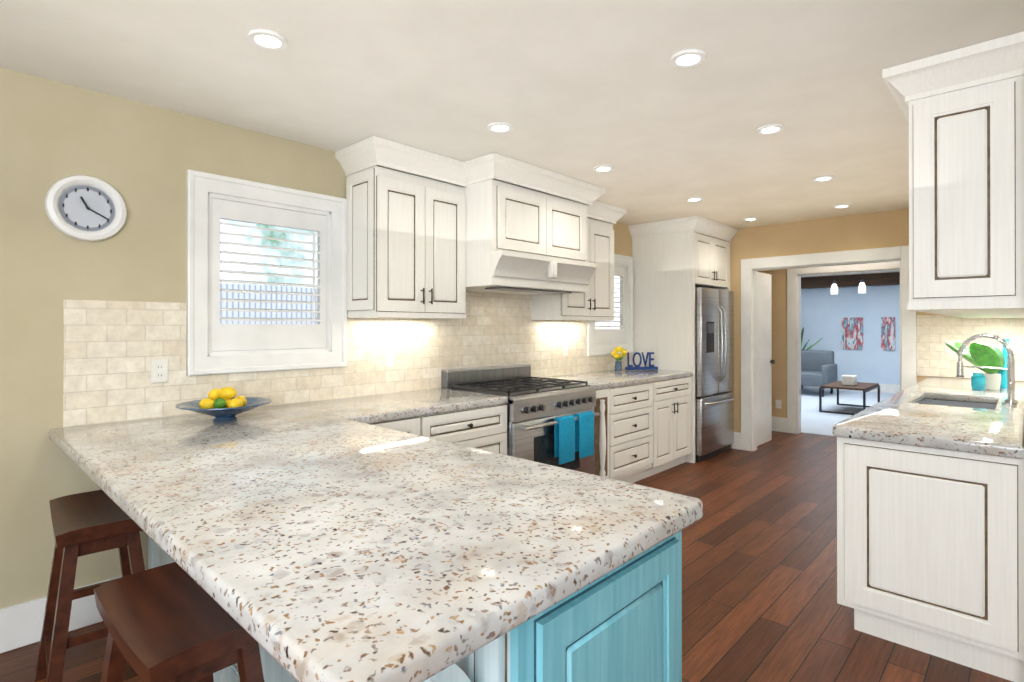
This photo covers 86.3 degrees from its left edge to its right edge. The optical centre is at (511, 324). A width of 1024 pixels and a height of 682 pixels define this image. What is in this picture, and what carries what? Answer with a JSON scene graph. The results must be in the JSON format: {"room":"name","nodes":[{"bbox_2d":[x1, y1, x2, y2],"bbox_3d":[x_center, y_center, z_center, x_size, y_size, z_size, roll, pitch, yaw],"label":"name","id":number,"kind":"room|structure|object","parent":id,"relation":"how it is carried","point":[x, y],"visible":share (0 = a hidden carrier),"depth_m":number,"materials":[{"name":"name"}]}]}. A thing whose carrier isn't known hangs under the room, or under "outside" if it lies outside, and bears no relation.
{"room":"kitchen","nodes":[
{"label":"kitchen","id":0,"kind":"room"},
{"bbox_2d":[0,67,631,608],"bbox_3d":[-0.841,0.150,3.792,0.150,2.460,10.800,0,0,43],"label":"wall","id":1,"kind":"structure","parent":0,"point":[140,157],"depth_m":2.46,"materials":[{"name":"paint"}]},
{"bbox_2d":[45,175,126,241],"bbox_3d":[-1.938,-0.534,2.498,0.032,0.300,0.300,0,0,43],"label":"wall clock","id":2,"kind":"object","parent":1,"relation":"attached to","point":[85,208],"visible":1,"depth_m":2.49,"materials":[{"name":"white plastic"}]},
{"bbox_2d":[151,359,167,382],"bbox_3d":[-1.743,0.227,2.703,0.009,0.116,0.072,0,0,43],"label":"electrical outlet plate","id":3,"kind":"object","parent":1,"relation":"attached to","point":[159,370],"depth_m":2.70,"materials":[{"name":"white plastic"}]},
{"bbox_2d":[186,169,346,375],"bbox_3d":[-1.407,-0.267,3.172,0.180,1.054,0.894,0,0,43],"label":"window","id":4,"kind":"structure","parent":1,"relation":"in","point":[212,341],"depth_m":3.07,"materials":[{"name":"white wood"}]},
{"bbox_2d":[63,291,632,427],"bbox_3d":[-0.348,0.011,4.196,0.012,0.980,4.825,0,0,43],"label":"wall tiles","id":5,"kind":"structure","parent":1,"relation":"attached to","point":[111,349],"depth_m":3.28,"materials":[{"name":"tile"}]},
{"bbox_2d":[385,350,393,366],"bbox_3d":[-0.822,0.224,3.677,0.009,0.116,0.072,0,0,43],"label":"electrical outlet plate","id":6,"kind":"object","parent":1,"relation":"attached to","point":[389,354],"depth_m":3.67,"materials":[{"name":"white plastic"}]},
{"bbox_2d":[343,139,466,314],"bbox_3d":[-0.683,-0.578,3.595,0.348,1.003,0.712,0,0,43],"label":"upper cabinet","id":7,"kind":"object","parent":1,"relation":"attached to","point":[418,247],"depth_m":3.39,"materials":[{"name":"wood"}]},
{"bbox_2d":[0,384,899,653],"bbox_3d":[2.163,1.290,5.008,9.900,0.185,16.700,0,0,43],"label":"baseboard","id":8,"kind":"structure","parent":1,"relation":"attached to","point":[21,624],"depth_m":2.37,"materials":[{"name":"white wood"}]},
{"bbox_2d":[467,155,590,294],"bbox_3d":[0.023,-0.668,4.146,0.618,0.819,1.060,0,0,43],"label":"upper cabinet","id":9,"kind":"object","parent":1,"relation":"attached to","point":[500,215],"depth_m":3.75,"materials":[{"name":"wood"}]},
{"bbox_2d":[485,250,596,293],"bbox_3d":[0.195,-0.362,3.983,0.314,0.231,1.058,0,0,43],"label":"range hood","id":10,"kind":"object","parent":9,"relation":"attached to","point":[520,265],"visible":0.96,"depth_m":3.85,"materials":[{"name":"wood"}]},
{"bbox_2d":[563,343,567,355],"bbox_3d":[0.497,0.228,5.072,0.009,0.116,0.072,0,0,43],"label":"electrical outlet plate","id":11,"kind":"object","parent":1,"relation":"attached to","point":[565,345],"depth_m":5.07,"materials":[{"name":"white plastic"}]},
{"bbox_2d":[532,199,614,318],"bbox_3d":[0.558,-0.574,4.907,0.348,1.003,0.780,0,0,43],"label":"upper cabinet","id":12,"kind":"object","parent":1,"relation":"attached to","point":[600,304],"depth_m":4.85,"materials":[{"name":"wood"}]},
{"bbox_2d":[587,254,632,355],"bbox_3d":[0.967,-0.215,5.682,0.180,1.044,0.834,0,0,43],"label":"window","id":13,"kind":"structure","parent":1,"relation":"in","point":[600,342],"depth_m":5.79,"materials":[{"name":"white wood"}]},
{"bbox_2d":[0,431,1012,681],"bbox_3d":[1.460,1.404,1.695,6.370,0.060,10.920,0,0,43],"label":"floor","id":14,"kind":"structure","parent":0,"point":[760,571],"depth_m":2.83,"materials":[{"name":"brown wood"}]},
{"bbox_2d":[35,490,144,681],"bbox_3d":[-1.568,1.030,2.068,0.348,0.690,0.518,0,0,-42],"label":"stool","id":15,"kind":"object","parent":14,"relation":"on","point":[87,523],"visible":0.79,"depth_m":1.95,"materials":[{"name":"brown wood"}]},
{"bbox_2d":[94,562,263,681],"bbox_3d":[-0.827,1.028,1.367,0.525,0.690,0.358,0,0,43],"label":"stool","id":16,"kind":"object","parent":14,"relation":"on","point":[173,622],"visible":0.85,"depth_m":1.29,"materials":[{"name":"brown wood"}]},
{"bbox_2d":[370,416,425,436],"bbox_3d":[-0.916,0.943,3.081,0.685,0.868,0.489,0,0,43],"label":"base cabinet","id":17,"kind":"object","parent":14,"relation":"on","point":[416,425],"depth_m":2.96,"materials":[{"name":"wood"}]},
{"bbox_2d":[301,388,507,420],"bbox_3d":[-0.670,0.484,3.343,0.687,0.050,1.145,0,0,43],"label":"countertop","id":18,"kind":"structure","parent":17,"relation":"on","point":[411,404],"depth_m":3.23,"materials":[{"name":"stone"}]},
{"bbox_2d":[148,530,681,681],"bbox_3d":[-0.770,0.940,1.933,2.476,0.869,0.983,0,0,43],"label":"base cabinet","id":19,"kind":"object","parent":14,"relation":"on","point":[623,623],"visible":0.1,"depth_m":1.18,"materials":[{"name":"wood"}]},
{"bbox_2d":[49,403,702,681],"bbox_3d":[-0.759,0.480,1.918,2.517,0.050,1.050,0,0,43],"label":"countertop","id":20,"kind":"structure","parent":19,"relation":"on","point":[339,540],"depth_m":1.24,"materials":[{"name":"stone"}]},
{"bbox_2d":[175,387,271,420],"bbox_3d":[-1.386,0.378,2.640,0.410,0.156,0.410,0,0,43],"label":"fruit bowl","id":21,"kind":"object","parent":20,"relation":"on","point":[224,404],"visible":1,"depth_m":2.60,"materials":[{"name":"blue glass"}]},
{"bbox_2d":[426,404,506,454],"bbox_3d":[-0.535,0.944,3.485,0.685,0.868,0.753,0,0,43],"label":"base cabinet","id":22,"kind":"object","parent":14,"relation":"on","point":[484,428],"depth_m":3.32,"materials":[{"name":"wood"}]},
{"bbox_2d":[441,363,599,474],"bbox_3d":[0.090,0.853,4.052,0.810,1.055,0.916,0,0,43],"label":"range","id":23,"kind":"object","parent":14,"relation":"on","point":[550,421],"visible":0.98,"depth_m":3.83,"materials":[{"name":"silver metal"}]},
{"bbox_2d":[592,389,617,479],"bbox_3d":[0.465,0.947,4.509,0.730,0.868,0.249,0,0,43],"label":"base cabinet","id":24,"kind":"object","parent":14,"relation":"on","point":[605,424],"depth_m":4.34,"materials":[{"name":"wood"}]},
{"bbox_2d":[610,381,657,482],"bbox_3d":[0.799,0.948,4.892,0.689,0.868,0.767,0,0,43],"label":"base cabinet","id":25,"kind":"object","parent":14,"relation":"on","point":[642,431],"depth_m":4.71,"materials":[{"name":"wood"}]},
{"bbox_2d":[533,369,692,389],"bbox_3d":[0.964,0.488,5.071,0.687,0.050,1.750,0,0,43],"label":"countertop","id":26,"kind":"structure","parent":25,"relation":"on","point":[601,380],"depth_m":4.91,"materials":[{"name":"stone"}]},
{"bbox_2d":[611,347,626,370],"bbox_3d":[1.081,0.340,5.479,0.161,0.246,0.162,0,0,43],"label":"flower vase","id":27,"kind":"object","parent":26,"relation":"on","point":[618,358],"visible":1,"depth_m":5.46,"materials":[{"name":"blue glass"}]},
{"bbox_2d":[625,352,657,369],"bbox_3d":[1.342,0.372,5.661,0.340,0.183,0.042,0,0,-7],"label":"love sign","id":28,"kind":"object","parent":26,"relation":"on","point":[637,367],"visible":1,"depth_m":5.64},
{"bbox_2d":[658,377,690,472],"bbox_3d":[1.292,0.950,5.412,0.689,0.868,0.802,0,0,43],"label":"base cabinet","id":29,"kind":"object","parent":14,"relation":"on","point":[674,395],"depth_m":5.18,"materials":[{"name":"wood"}]},
{"bbox_2d":[628,216,737,462],"bbox_3d":[1.887,0.157,5.998,0.778,2.458,1.015,0,0,43],"label":"tall cabinet","id":30,"kind":"object","parent":14,"relation":"on","point":[677,261],"visible":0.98,"depth_m":5.69,"materials":[{"name":"wood"}]},
{"bbox_2d":[695,287,734,461],"bbox_3d":[1.944,0.503,5.998,0.803,1.765,0.825,0,0,43],"label":"refrigerator","id":31,"kind":"object","parent":14,"relation":"on","point":[714,370],"visible":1,"depth_m":5.68,"materials":[{"name":"silver metal"}]},
{"bbox_2d":[837,437,1023,681],"bbox_3d":[2.089,0.942,2.674,0.635,0.868,1.114,0,0,43],"label":"base cabinet","id":32,"kind":"object","parent":14,"relation":"on","point":[930,550],"depth_m":2.25,"materials":[{"name":"wood"}]},
{"bbox_2d":[832,377,1023,458],"bbox_3d":[2.836,0.484,3.486,0.642,0.050,3.361,0,0,43],"label":"countertop","id":33,"kind":"structure","parent":32,"relation":"on","point":[903,417],"depth_m":2.59,"materials":[{"name":"stone"}]},
{"bbox_2d":[918,399,995,408],"bbox_3d":[2.725,0.612,3.362,0.392,0.205,0.732,0,0,43],"label":"sink","id":34,"kind":"object","parent":33,"relation":"in","point":[959,404],"visible":0.02,"depth_m":3.63,"materials":[{"name":"silver metal"}]},
{"bbox_2d":[945,339,1009,389],"bbox_3d":[3.356,0.279,3.926,0.377,0.360,0.462,0,0,43],"label":"potted plant","id":35,"kind":"object","parent":33,"relation":"on","point":[979,354],"visible":0.85,"depth_m":3.87,"materials":[{"name":"green plant"}]},
{"bbox_2d":[956,332,1017,403],"bbox_3d":[2.804,0.251,3.237,0.277,0.414,0.131,0,0,43],"label":"faucet","id":36,"kind":"object","parent":33,"relation":"on","point":[1010,369],"visible":1,"depth_m":3.20,"materials":[{"name":"silver metal"}]},
{"bbox_2d":[0,0,1023,276],"bbox_3d":[2.168,-1.127,5.092,10.000,0.100,16.820,0,0,43],"label":"ceiling","id":37,"kind":"structure","parent":0,"point":[580,90],"depth_m":2.39,"materials":[{"name":"paint"}]},
{"bbox_2d":[247,29,287,50],"bbox_3d":[-0.924,-1.079,2.070,0.134,0.012,0.134,0,0,34],"label":"recessed light","id":38,"kind":"object","parent":37,"relation":"in","point":[266,39],"depth_m":2.07,"materials":[{"name":"white plastic"}]},
{"bbox_2d":[487,122,512,132],"bbox_3d":[-0.065,-1.076,2.978,0.134,0.012,0.134,0,0,34],"label":"recessed light","id":39,"kind":"object","parent":37,"relation":"in","point":[497,127],"depth_m":2.97,"materials":[{"name":"white plastic"}]},
{"bbox_2d":[593,165,613,171],"bbox_3d":[0.628,-1.074,3.754,0.134,0.012,0.134,0,0,34],"label":"recessed light","id":40,"kind":"object","parent":37,"relation":"in","point":[600,168],"depth_m":3.75,"materials":[{"name":"white plastic"}]},
{"bbox_2d":[670,49,705,67],"bbox_3d":[0.713,-1.078,2.215,0.134,0.012,0.134,0,0,34],"label":"recessed light","id":41,"kind":"object","parent":37,"relation":"in","point":[688,58],"depth_m":2.21,"materials":[{"name":"white plastic"}]},
{"bbox_2d":[686,197,702,201],"bbox_3d":[1.558,-1.072,4.664,0.134,0.012,0.134,0,0,34],"label":"recessed light","id":42,"kind":"object","parent":37,"relation":"in","point":[692,199],"depth_m":4.65,"materials":[{"name":"white plastic"}]},
{"bbox_2d":[743,217,757,220],"bbox_3d":[2.411,-1.070,5.523,0.134,0.012,0.134,0,0,34],"label":"recessed light","id":43,"kind":"object","parent":37,"relation":"in","point":[750,218],"depth_m":5.51,"materials":[{"name":"white plastic"}]},
{"bbox_2d":[756,124,783,134],"bbox_3d":[1.420,-1.076,3.005,0.134,0.012,0.134,0,0,34],"label":"recessed light","id":44,"kind":"object","parent":37,"relation":"in","point":[770,128],"depth_m":2.99,"materials":[{"name":"white plastic"}]},
{"bbox_2d":[813,175,834,181],"bbox_3d":[2.283,-1.074,4.005,0.134,0.012,0.134,0,0,34],"label":"recessed light","id":45,"kind":"object","parent":37,"relation":"in","point":[825,177],"depth_m":4.00,"materials":[{"name":"white plastic"}]},
{"bbox_2d":[831,274,837,293],"bbox_3d":[5.408,-0.791,9.171,0.107,0.550,0.110,0,0,43],"label":"pendant lamp","id":46,"kind":"object","parent":37,"relation":"hanging from","point":[834,289],"depth_m":9.14,"materials":[{"name":"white glass"}]},
{"bbox_2d":[833,204,850,207],"bbox_3d":[2.972,-1.071,4.923,0.134,0.012,0.134,0,0,34],"label":"recessed light","id":47,"kind":"object","parent":37,"relation":"in","point":[839,205],"depth_m":4.91,"materials":[{"name":"white plastic"}]},
{"bbox_2d":[801,272,899,288],"bbox_3d":[7.789,-0.941,11.034,9.800,0.239,0.219,0,0,43],"label":"ceiling beam","id":48,"kind":"structure","parent":37,"relation":"attached to","point":[878,279],"depth_m":11.50,"materials":[{"name":"brown wood"}]},
{"bbox_2d":[858,280,865,292],"bbox_3d":[5.698,-0.792,8.896,0.107,0.550,0.110,0,0,43],"label":"pendant lamp","id":49,"kind":"object","parent":37,"relation":"hanging from","point":[861,288],"depth_m":8.86,"materials":[{"name":"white glass"}]},
{"bbox_2d":[757,269,868,417],"bbox_3d":[5.170,0.155,5.621,6.370,2.460,0.120,0,0,43],"label":"wall","id":50,"kind":"structure","parent":0,"point":[779,325],"depth_m":7.13,"materials":[{"name":"paint"}]},
{"bbox_2d":[776,400,780,408],"bbox_3d":[3.478,1.034,7.133,0.070,0.110,0.006,0,0,43],"label":"electrical outlet plate","id":51,"kind":"object","parent":50,"relation":"attached to","point":[778,402],"depth_m":7.13,"materials":[{"name":"white plastic"}]},
{"bbox_2d":[702,208,970,447],"bbox_3d":[3.199,0.154,5.559,3.290,2.460,0.120,0,0,43],"label":"wall","id":52,"kind":"structure","parent":0,"point":[883,229],"depth_m":5.63,"materials":[{"name":"paint"}]},
{"bbox_2d":[757,272,774,445],"bbox_3d":[2.910,0.386,6.330,0.080,1.980,0.595,0,0,43],"label":"hall door","id":53,"kind":"structure","parent":52,"relation":"in","point":[765,361],"depth_m":6.36,"materials":[{"name":"white wood"}]},
{"bbox_2d":[741,245,916,450],"bbox_3d":[3.163,0.327,5.579,1.580,2.115,0.140,0,0,43],"label":"door frame","id":54,"kind":"structure","parent":52,"relation":"attached to","point":[842,262],"depth_m":5.67,"materials":[{"name":"white wood"}]},
{"bbox_2d":[945,340,961,353],"bbox_3d":[3.883,0.192,4.805,0.120,0.120,0.009,0,0,43],"label":"electrical outlet plate","id":55,"kind":"object","parent":52,"relation":"attached to","point":[951,342],"depth_m":4.82,"materials":[{"name":"white plastic"}]},
{"bbox_2d":[917,315,1023,380],"bbox_3d":[3.969,0.187,4.740,0.741,0.549,0.012,0,0,43],"label":"wall tile","id":56,"kind":"structure","parent":52,"relation":"attached to","point":[934,332],"depth_m":4.80,"materials":[{"name":"tile"}]},
{"bbox_2d":[801,387,895,436],"bbox_3d":[5.920,1.422,9.052,10.000,0.064,5.900,0,0,43],"label":"floor carpet","id":57,"kind":"object","parent":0,"point":[814,420],"depth_m":9.32,"materials":[{"name":"white carpet"}]},
{"bbox_2d":[801,327,822,389],"bbox_3d":[6.158,0.702,11.914,0.939,1.389,0.974,0,0,43],"label":"floor plant","id":58,"kind":"object","parent":57,"relation":"on","point":[809,348],"visible":0.21,"depth_m":11.87,"materials":[{"name":"green plant"}]},
{"bbox_2d":[801,350,836,396],"bbox_3d":[6.005,0.957,11.107,0.920,0.875,0.800,0,0,43],"label":"armchair","id":59,"kind":"object","parent":57,"relation":"on","point":[818,368],"visible":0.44,"depth_m":11.00,"materials":[{"name":"fabric"}]},
{"bbox_2d":[819,381,879,414],"bbox_3d":[5.521,1.181,8.921,0.630,0.415,1.130,0,0,43],"label":"coffee table","id":60,"kind":"object","parent":57,"relation":"on","point":[860,386],"visible":0.83,"depth_m":8.71,"materials":[{"name":"wood"}]},
{"bbox_2d":[842,375,856,385],"bbox_3d":[5.517,0.893,8.918,0.200,0.159,0.390,0,0,43],"label":"decor","id":61,"kind":"object","parent":60,"relation":"on","point":[849,380],"visible":1,"depth_m":8.77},
{"bbox_2d":[801,285,899,384],"bbox_3d":[7.906,0.169,11.155,10.000,2.460,0.120,0,0,43],"label":"wall","id":62,"kind":"structure","parent":0,"point":[824,311],"depth_m":11.60,"materials":[{"name":"blue paint"}]},
{"bbox_2d":[841,317,862,349],"bbox_3d":[7.259,0.181,11.663,0.400,0.680,0.029,0,0,43],"label":"painting","id":63,"kind":"object","parent":62,"relation":"attached to","point":[851,333],"depth_m":11.65,"materials":[{"name":"fabric"}]},
{"bbox_2d":[881,317,894,349],"bbox_3d":[7.724,0.179,11.223,0.240,0.680,0.029,0,0,43],"label":"painting","id":64,"kind":"object","parent":62,"relation":"attached to","point":[887,323],"depth_m":11.21,"materials":[{"name":"fabric"}]},
{"bbox_3d":[4.675,0.147,2.703,3.080,2.460,4.800,0,0,43],"label":"wall","id":65,"kind":"structure","parent":0,"visible":0},
{"bbox_2d":[882,31,1023,317],"bbox_3d":[2.900,-0.570,3.397,0.445,1.018,3.406,0,0,43],"label":"upper cabinet","id":66,"kind":"object","parent":65,"relation":"attached to","point":[962,109],"visible":1,"depth_m":2.18,"materials":[{"name":"wood"}]},
{"label":"outside","id":67,"kind":"structure","parent":0,"visible":0},
{"bbox_2d":[220,219,316,350],"bbox_3d":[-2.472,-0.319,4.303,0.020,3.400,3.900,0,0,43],"label":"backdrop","id":68,"kind":"structure","parent":67,"point":[256,250],"depth_m":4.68,"materials":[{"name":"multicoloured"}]}
]}

